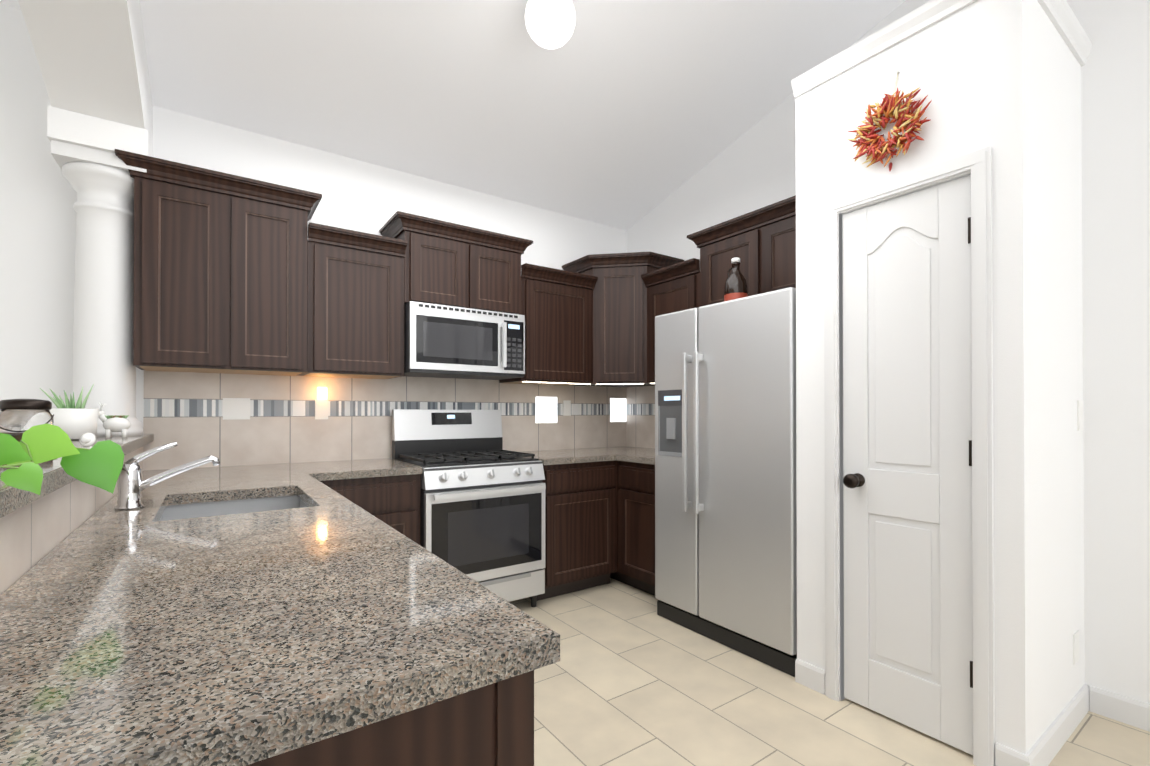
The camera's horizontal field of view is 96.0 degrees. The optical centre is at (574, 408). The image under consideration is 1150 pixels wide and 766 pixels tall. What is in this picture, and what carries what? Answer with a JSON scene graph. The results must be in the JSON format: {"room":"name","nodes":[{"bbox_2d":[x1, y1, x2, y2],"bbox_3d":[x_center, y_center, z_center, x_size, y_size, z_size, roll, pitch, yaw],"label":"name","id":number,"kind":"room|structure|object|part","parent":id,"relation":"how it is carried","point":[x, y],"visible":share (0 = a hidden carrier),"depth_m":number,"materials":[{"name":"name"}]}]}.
{"room":"kitchen","nodes":[
{"label":"kitchen","id":0,"kind":"room"},
{"bbox_2d":[0,0,20,9],"bbox_3d":[-2.477,-1.884,-2.173,5.490,0.060,7.500,0,0,-35],"label":"ceiling","id":1,"kind":"structure","parent":0,"point":[13,3],"depth_m":2.33,"materials":[{"name":"white paint"}]},
{"bbox_2d":[18,0,152,148],"bbox_3d":[-0.117,-1.294,-0.518,0.300,5.000,7.500,0,0,-35],"label":"beam","id":2,"kind":"structure","parent":0,"point":[91,55],"depth_m":2.02,"materials":[{"name":"white paint"}]},
{"bbox_2d":[0,3,625,470],"bbox_3d":[-3.151,-1.279,2.007,9.200,5.000,0.120,0,0,-35],"label":"wall","id":3,"kind":"structure","parent":0,"point":[38,199],"depth_m":2.46,"materials":[{"name":"white paint"}]},
{"bbox_2d":[128,152,247,373],"bbox_3d":[-1.910,-0.664,2.589,0.425,0.938,0.350,0,0,-35],"label":"upper cabinet","id":4,"kind":"object","parent":3,"relation":"attached to","point":[190,311],"depth_m":2.45,"materials":[{"name":"brown wood"}]},
{"bbox_2d":[248,178,311,376],"bbox_3d":[-1.682,-0.663,2.749,0.424,0.938,0.350,0,0,-35],"label":"upper cabinet","id":5,"kind":"object","parent":3,"relation":"attached to","point":[279,230],"depth_m":2.66,"materials":[{"name":"brown wood"}]},
{"bbox_2d":[312,223,407,378],"bbox_3d":[-1.299,-0.581,3.018,0.508,0.778,0.350,0,0,-35],"label":"upper cabinet","id":6,"kind":"object","parent":3,"relation":"attached to","point":[360,280],"depth_m":2.88,"materials":[{"name":"brown wood"}]},
{"bbox_2d":[143,370,626,469],"bbox_3d":[-0.864,0.048,3.528,3.200,0.535,0.007,0,0,-35],"label":"tile backsplash","id":7,"kind":"structure","parent":3,"relation":"attached to","point":[184,411],"depth_m":3.12,"materials":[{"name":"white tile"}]},
{"bbox_2d":[223,398,249,419],"bbox_3d":[-1.849,0.000,2.829,0.125,0.117,0.005,0,0,-35],"label":"electrical outlet plate","id":8,"kind":"object","parent":7,"relation":"attached to","point":[235,408],"visible":1,"depth_m":2.83,"materials":[{"name":"white plastic"}]},
{"bbox_2d":[315,387,327,418],"bbox_3d":[-1.496,-0.032,3.062,0.070,0.190,0.030,0,0,-35],"label":"electrical outlet plate","id":9,"kind":"object","parent":7,"relation":"attached to","point":[321,408],"depth_m":3.06,"materials":[{"name":"white plastic"}]},
{"bbox_3d":[-1.494,-0.092,3.060,0.050,0.070,0.024,0,0,-35],"label":"electrical outlet with night light","id":10,"kind":"part","parent":9,"relation":"part of","materials":[{"name":"white plastic"}]},
{"bbox_2d":[563,400,570,415],"bbox_3d":[-0.064,-0.006,4.084,0.070,0.120,0.005,0,0,-35],"label":"electrical outlet plate","id":11,"kind":"object","parent":7,"relation":"attached to","point":[566,407],"visible":1,"depth_m":4.08,"materials":[{"name":"white plastic"}]},
{"bbox_2d":[384,213,483,309],"bbox_3d":[-0.900,-0.877,3.299,0.462,0.502,0.350,0,0,-35],"label":"upper cabinet","id":12,"kind":"object","parent":3,"relation":"attached to","point":[446,259],"depth_m":3.16,"materials":[{"name":"brown wood"}]},
{"bbox_2d":[404,301,524,379],"bbox_3d":[-0.743,-0.416,3.350,0.758,0.410,0.436,0,0,-35],"label":"over-the-range microwave","id":13,"kind":"object","parent":12,"relation":"attached to","point":[442,341],"visible":1,"depth_m":3.18,"materials":[{"name":"grey metal"}]},
{"bbox_2d":[480,230,523,314],"bbox_3d":[-0.642,-0.876,3.481,0.462,0.502,0.350,0,0,-35],"label":"upper cabinet","id":14,"kind":"object","parent":3,"relation":"attached to","point":[503,269],"depth_m":3.40,"materials":[{"name":"brown wood"}]},
{"bbox_2d":[499,263,595,385],"bbox_3d":[-0.205,-0.576,3.787,0.603,0.778,0.350,0,0,-35],"label":"upper cabinet","id":15,"kind":"object","parent":3,"relation":"attached to","point":[560,305],"depth_m":3.65,"materials":[{"name":"brown wood"}]},
{"bbox_2d":[564,252,679,386],"bbox_3d":[0.368,-0.655,4.030,0.608,0.938,0.608,0,0,-35],"label":"upper cabinet","id":16,"kind":"object","parent":3,"relation":"attached to","point":[619,276],"depth_m":3.79,"materials":[{"name":"brown wood"}]},
{"bbox_2d":[140,0,905,230],"bbox_3d":[1.298,-2.544,0.485,3.180,1.972,7.500,0,0,-35],"label":"ceiling","id":17,"kind":"structure","parent":0,"point":[625,115],"depth_m":2.79,"materials":[{"name":"white paint"}]},
{"bbox_2d":[525,0,575,48],"bbox_3d":[-0.112,-1.794,2.346,0.230,0.279,0.230,0,0,-35],"label":"ceiling light fixture","id":18,"kind":"object","parent":17,"relation":"attached to","point":[550,24],"visible":1,"depth_m":2.28,"materials":[{"name":"white metal"}]},
{"bbox_2d":[509,578,1149,765],"bbox_3d":[-1.017,1.228,-1.043,9.200,0.050,7.700,0,0,-35],"label":"floor","id":19,"kind":"structure","parent":0,"point":[631,677],"depth_m":2.08,"materials":[{"name":"tile"}]},
{"bbox_2d":[324,481,343,492],"bbox_3d":[-1.415,0.784,2.151,0.717,0.874,0.400,0,0,-35],"label":"base cabinet","id":20,"kind":"object","parent":19,"relation":"on","point":[333,483],"depth_m":2.55,"materials":[{"name":"brown wood"}]},
{"bbox_2d":[316,473,421,540],"bbox_3d":[-1.225,0.788,2.852,0.578,0.874,0.688,0,0,-35],"label":"base cabinet","id":21,"kind":"object","parent":19,"relation":"on","point":[395,498],"depth_m":2.70,"materials":[{"name":"brown wood"}]},
{"bbox_2d":[142,458,421,480],"bbox_3d":[-1.496,0.329,2.695,1.206,0.038,0.638,0,0,-35],"label":"countertop","id":22,"kind":"structure","parent":21,"relation":"on","point":[361,468],"depth_m":2.65,"materials":[{"name":"grey stone"}]},
{"bbox_2d":[244,661,558,765],"bbox_3d":[-0.491,0.776,0.778,0.648,0.874,0.642,0,0,-35],"label":"base cabinet","id":23,"kind":"object","parent":19,"relation":"on","point":[493,725],"depth_m":0.63,"materials":[{"name":"brown wood"}]},
{"bbox_2d":[0,473,559,765],"bbox_3d":[-0.916,0.321,1.389,0.653,0.038,2.165,0,0,-35],"label":"countertop","id":24,"kind":"structure","parent":23,"relation":"on","point":[221,639],"depth_m":0.68,"materials":[{"name":"grey stone"}]},
{"bbox_2d":[115,442,219,509],"bbox_3d":[-1.281,0.204,1.638,0.264,0.199,0.068,0,0,-35],"label":"faucet","id":25,"kind":"object","parent":24,"relation":"on","point":[131,485],"visible":0.98,"depth_m":1.58,"materials":[{"name":"silver metal"}]},
{"bbox_2d":[156,489,311,520],"bbox_3d":[-1.123,0.434,1.729,0.470,0.207,0.610,0,0,-35],"label":"sink","id":26,"kind":"object","parent":24,"relation":"in","point":[243,502],"depth_m":1.95,"materials":[{"name":"silver metal"}]},
{"bbox_2d":[392,409,545,606],"bbox_3d":[-0.655,0.616,3.209,0.748,1.224,0.685,0,0,-35],"label":"gas range","id":27,"kind":"object","parent":19,"relation":"on","point":[482,517],"visible":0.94,"depth_m":3.05,"materials":[{"name":"grey metal"}]},
{"bbox_2d":[528,461,607,600],"bbox_3d":[-0.128,0.793,3.660,0.617,0.874,0.628,0,0,-35],"label":"base cabinet","id":28,"kind":"object","parent":19,"relation":"on","point":[576,492],"depth_m":3.39,"materials":[{"name":"brown wood"}]},
{"bbox_2d":[522,446,654,464],"bbox_3d":[0.123,0.336,3.834,1.226,0.038,0.638,0,0,-35],"label":"countertop","id":29,"kind":"structure","parent":28,"relation":"on","point":[602,454],"depth_m":3.67,"materials":[{"name":"grey stone"}]},
{"bbox_2d":[608,457,654,595],"bbox_3d":[0.654,0.792,3.536,0.697,0.874,0.515,0,0,-35],"label":"base cabinet","id":30,"kind":"object","parent":19,"relation":"on","point":[631,484],"depth_m":3.47,"materials":[{"name":"brown wood"}]},
{"bbox_2d":[616,453,654,460],"bbox_3d":[0.689,0.334,3.545,0.633,0.038,0.485,0,0,-35],"label":"countertop","id":31,"kind":"structure","parent":30,"relation":"on","point":[627,456],"depth_m":3.47,"materials":[{"name":"grey stone"}]},
{"bbox_2d":[655,287,796,676],"bbox_3d":[1.007,0.334,2.910,0.807,1.782,0.894,0,0,-35],"label":"fridge","id":32,"kind":"object","parent":19,"relation":"on","point":[725,490],"visible":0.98,"depth_m":2.63,"materials":[{"name":"grey metal"}]},
{"bbox_2d":[724,257,747,301],"bbox_3d":[0.897,-0.684,2.887,0.126,0.309,0.126,0,0,-35],"label":"bottle","id":33,"kind":"object","parent":32,"relation":"on","point":[736,287],"visible":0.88,"depth_m":2.85,"materials":[{"name":"black glass"}]},
{"bbox_2d":[626,0,1149,703],"bbox_3d":[2.648,-1.282,1.426,0.120,5.000,7.500,0,0,-35],"label":"wall","id":34,"kind":"structure","parent":0,"point":[750,170],"depth_m":2.06,"materials":[{"name":"white paint"}]},
{"bbox_2d":[627,386,654,448],"bbox_3d":[0.770,0.051,3.979,0.008,0.535,1.110,0,0,-35],"label":"tile backsplash","id":35,"kind":"structure","parent":34,"relation":"attached to","point":[640,400],"depth_m":4.29,"materials":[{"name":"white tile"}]},
{"bbox_2d":[644,258,695,384],"bbox_3d":[0.794,-0.577,3.651,0.350,0.778,0.499,0,0,-35],"label":"upper cabinet","id":36,"kind":"object","parent":34,"relation":"attached to","point":[670,289],"depth_m":3.61,"materials":[{"name":"brown wood"}]},
{"bbox_2d":[696,215,743,307],"bbox_3d":[1.092,-0.865,3.228,0.350,0.527,0.536,0,0,-35],"label":"upper cabinet","id":37,"kind":"object","parent":34,"relation":"attached to","point":[718,244],"depth_m":3.23,"materials":[{"name":"brown wood"}]},
{"bbox_2d":[744,197,795,295],"bbox_3d":[1.316,-0.867,2.910,0.350,0.527,0.535,0,0,-35],"label":"upper cabinet","id":38,"kind":"object","parent":34,"relation":"attached to","point":[770,231],"depth_m":2.91,"materials":[{"name":"brown wood"}]},
{"bbox_2d":[795,659,1149,765],"bbox_3d":[2.843,1.161,0.357,0.774,0.100,5.350,0,0,-35],"label":"baseboard","id":39,"kind":"structure","parent":34,"relation":"attached to","point":[1050,742],"depth_m":1.99,"materials":[{"name":"white paint"}]},
{"bbox_2d":[796,0,1084,765],"bbox_3d":[1.540,-0.127,2.230,0.760,2.700,0.800,0,0,-35],"label":"wall","id":40,"kind":"structure","parent":0,"point":[1002,78],"depth_m":1.87,"materials":[{"name":"white paint"}]},
{"bbox_2d":[847,71,931,170],"bbox_3d":[1.205,-1.105,1.994,0.066,0.385,0.297,0,0,-35],"label":"wreath","id":41,"kind":"object","parent":40,"relation":"attached to","point":[898,110],"visible":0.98,"depth_m":1.98,"materials":[{"name":"red plant"}]},
{"bbox_2d":[842,175,972,754],"bbox_3d":[1.240,0.195,1.979,0.111,2.029,0.455,0,0,-35],"label":"pantry door","id":42,"kind":"structure","parent":40,"relation":"in","point":[907,505],"depth_m":1.97,"materials":[{"name":"white paint"}]},
{"bbox_2d":[824,146,994,765],"bbox_3d":[1.275,0.169,2.005,0.110,2.105,0.580,0,0,-35],"label":"door frame","id":43,"kind":"structure","parent":40,"relation":"attached to","point":[978,164],"depth_m":1.78,"materials":[{"name":"white paint"}]},
{"bbox_2d":[791,0,1091,97],"bbox_3d":[1.536,-1.442,2.214,0.794,0.070,0.834,0,0,-35],"label":"crown molding","id":44,"kind":"structure","parent":40,"relation":"attached to","point":[1065,22],"depth_m":2.00,"materials":[{"name":"white paint"}]},
{"bbox_2d":[1073,630,1078,664],"bbox_3d":[1.964,0.934,2.029,0.070,0.115,0.005,0,0,-35],"label":"outlet","id":45,"kind":"object","parent":40,"relation":"attached to","point":[1075,647],"visible":0.93,"depth_m":2.02,"materials":[{"name":"white plastic"}]},
{"bbox_2d":[1077,400,1083,430],"bbox_3d":[2.034,0.027,2.083,0.070,0.120,0.005,0,0,-35],"label":"switch plate","id":46,"kind":"object","parent":40,"relation":"attached to","point":[1080,422],"visible":0.86,"depth_m":2.07,"materials":[{"name":"white plastic"}]},
{"bbox_3d":[-1.468,0.687,1.394,0.222,1.062,2.800,0,0,-35],"label":"wall","id":47,"kind":"structure","parent":0,"visible":0},
{"bbox_2d":[0,447,142,594],"bbox_3d":[-1.374,0.255,1.462,0.008,0.197,2.800,0,0,-35],"label":"wall tile","id":48,"kind":"structure","parent":47,"relation":"attached to","point":[32,534],"depth_m":1.05,"materials":[{"name":"beige tile"}]},
{"bbox_2d":[0,433,153,517],"bbox_3d":[-1.457,0.137,1.380,0.320,0.038,2.840,0,0,-35],"label":"wall ledge","id":49,"kind":"object","parent":47,"relation":"on","point":[56,476],"visible":0.36,"depth_m":0.97,"materials":[{"name":"stone"}]},
{"bbox_2d":[0,399,53,441],"bbox_3d":[-1.549,0.045,1.459,0.119,0.145,0.118,0,0,-35],"label":"jar candle","id":50,"kind":"object","parent":49,"relation":"on","point":[19,418],"visible":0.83,"depth_m":1.42,"materials":[{"name":"clear glass"}]},
{"bbox_2d":[0,424,123,494],"bbox_3d":[-0.848,0.028,0.639,0.262,0.278,0.817,0,0,-28],"label":"plant","id":51,"kind":"object","parent":49,"relation":"on","point":[99,464],"visible":1,"depth_m":0.96,"materials":[{"name":"green plant"}]},
{"bbox_2d":[40,384,98,439],"bbox_3d":[-1.994,0.009,2.047,0.168,0.222,0.164,0,0,-35],"label":"pot","id":52,"kind":"object","parent":49,"relation":"on","point":[74,422],"visible":0.85,"depth_m":2.01,"materials":[{"name":"white ceramic"}]},
{"bbox_2d":[79,433,95,448],"bbox_3d":[-1.371,0.092,1.457,0.034,0.049,0.084,0,0,-35],"label":"bird figurine","id":53,"kind":"object","parent":49,"relation":"on","point":[87,440],"visible":0.9,"depth_m":1.44,"materials":[{"name":"white ceramic"}]},
{"bbox_2d":[51,140,146,436],"bbox_3d":[-2.159,-0.502,2.382,0.310,1.251,0.310,0,0,-35],"label":"column","id":54,"kind":"structure","parent":49,"relation":"on","point":[101,182],"depth_m":2.30,"materials":[{"name":"white paint"}]},
{"bbox_2d":[47,105,153,156],"bbox_3d":[-2.164,-1.192,2.394,0.324,0.128,0.379,0,0,-35],"label":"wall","id":55,"kind":"structure","parent":54,"relation":"on","point":[75,128],"depth_m":2.23,"materials":[{"name":"white paint"}]},
{"bbox_2d":[98,402,130,437],"bbox_3d":[-1.966,0.047,2.197,0.123,0.149,0.072,0,0,-35],"label":"planter","id":56,"kind":"object","parent":49,"relation":"on","point":[117,423],"visible":0.92,"depth_m":2.18,"materials":[{"name":"white ceramic"}]}
]}

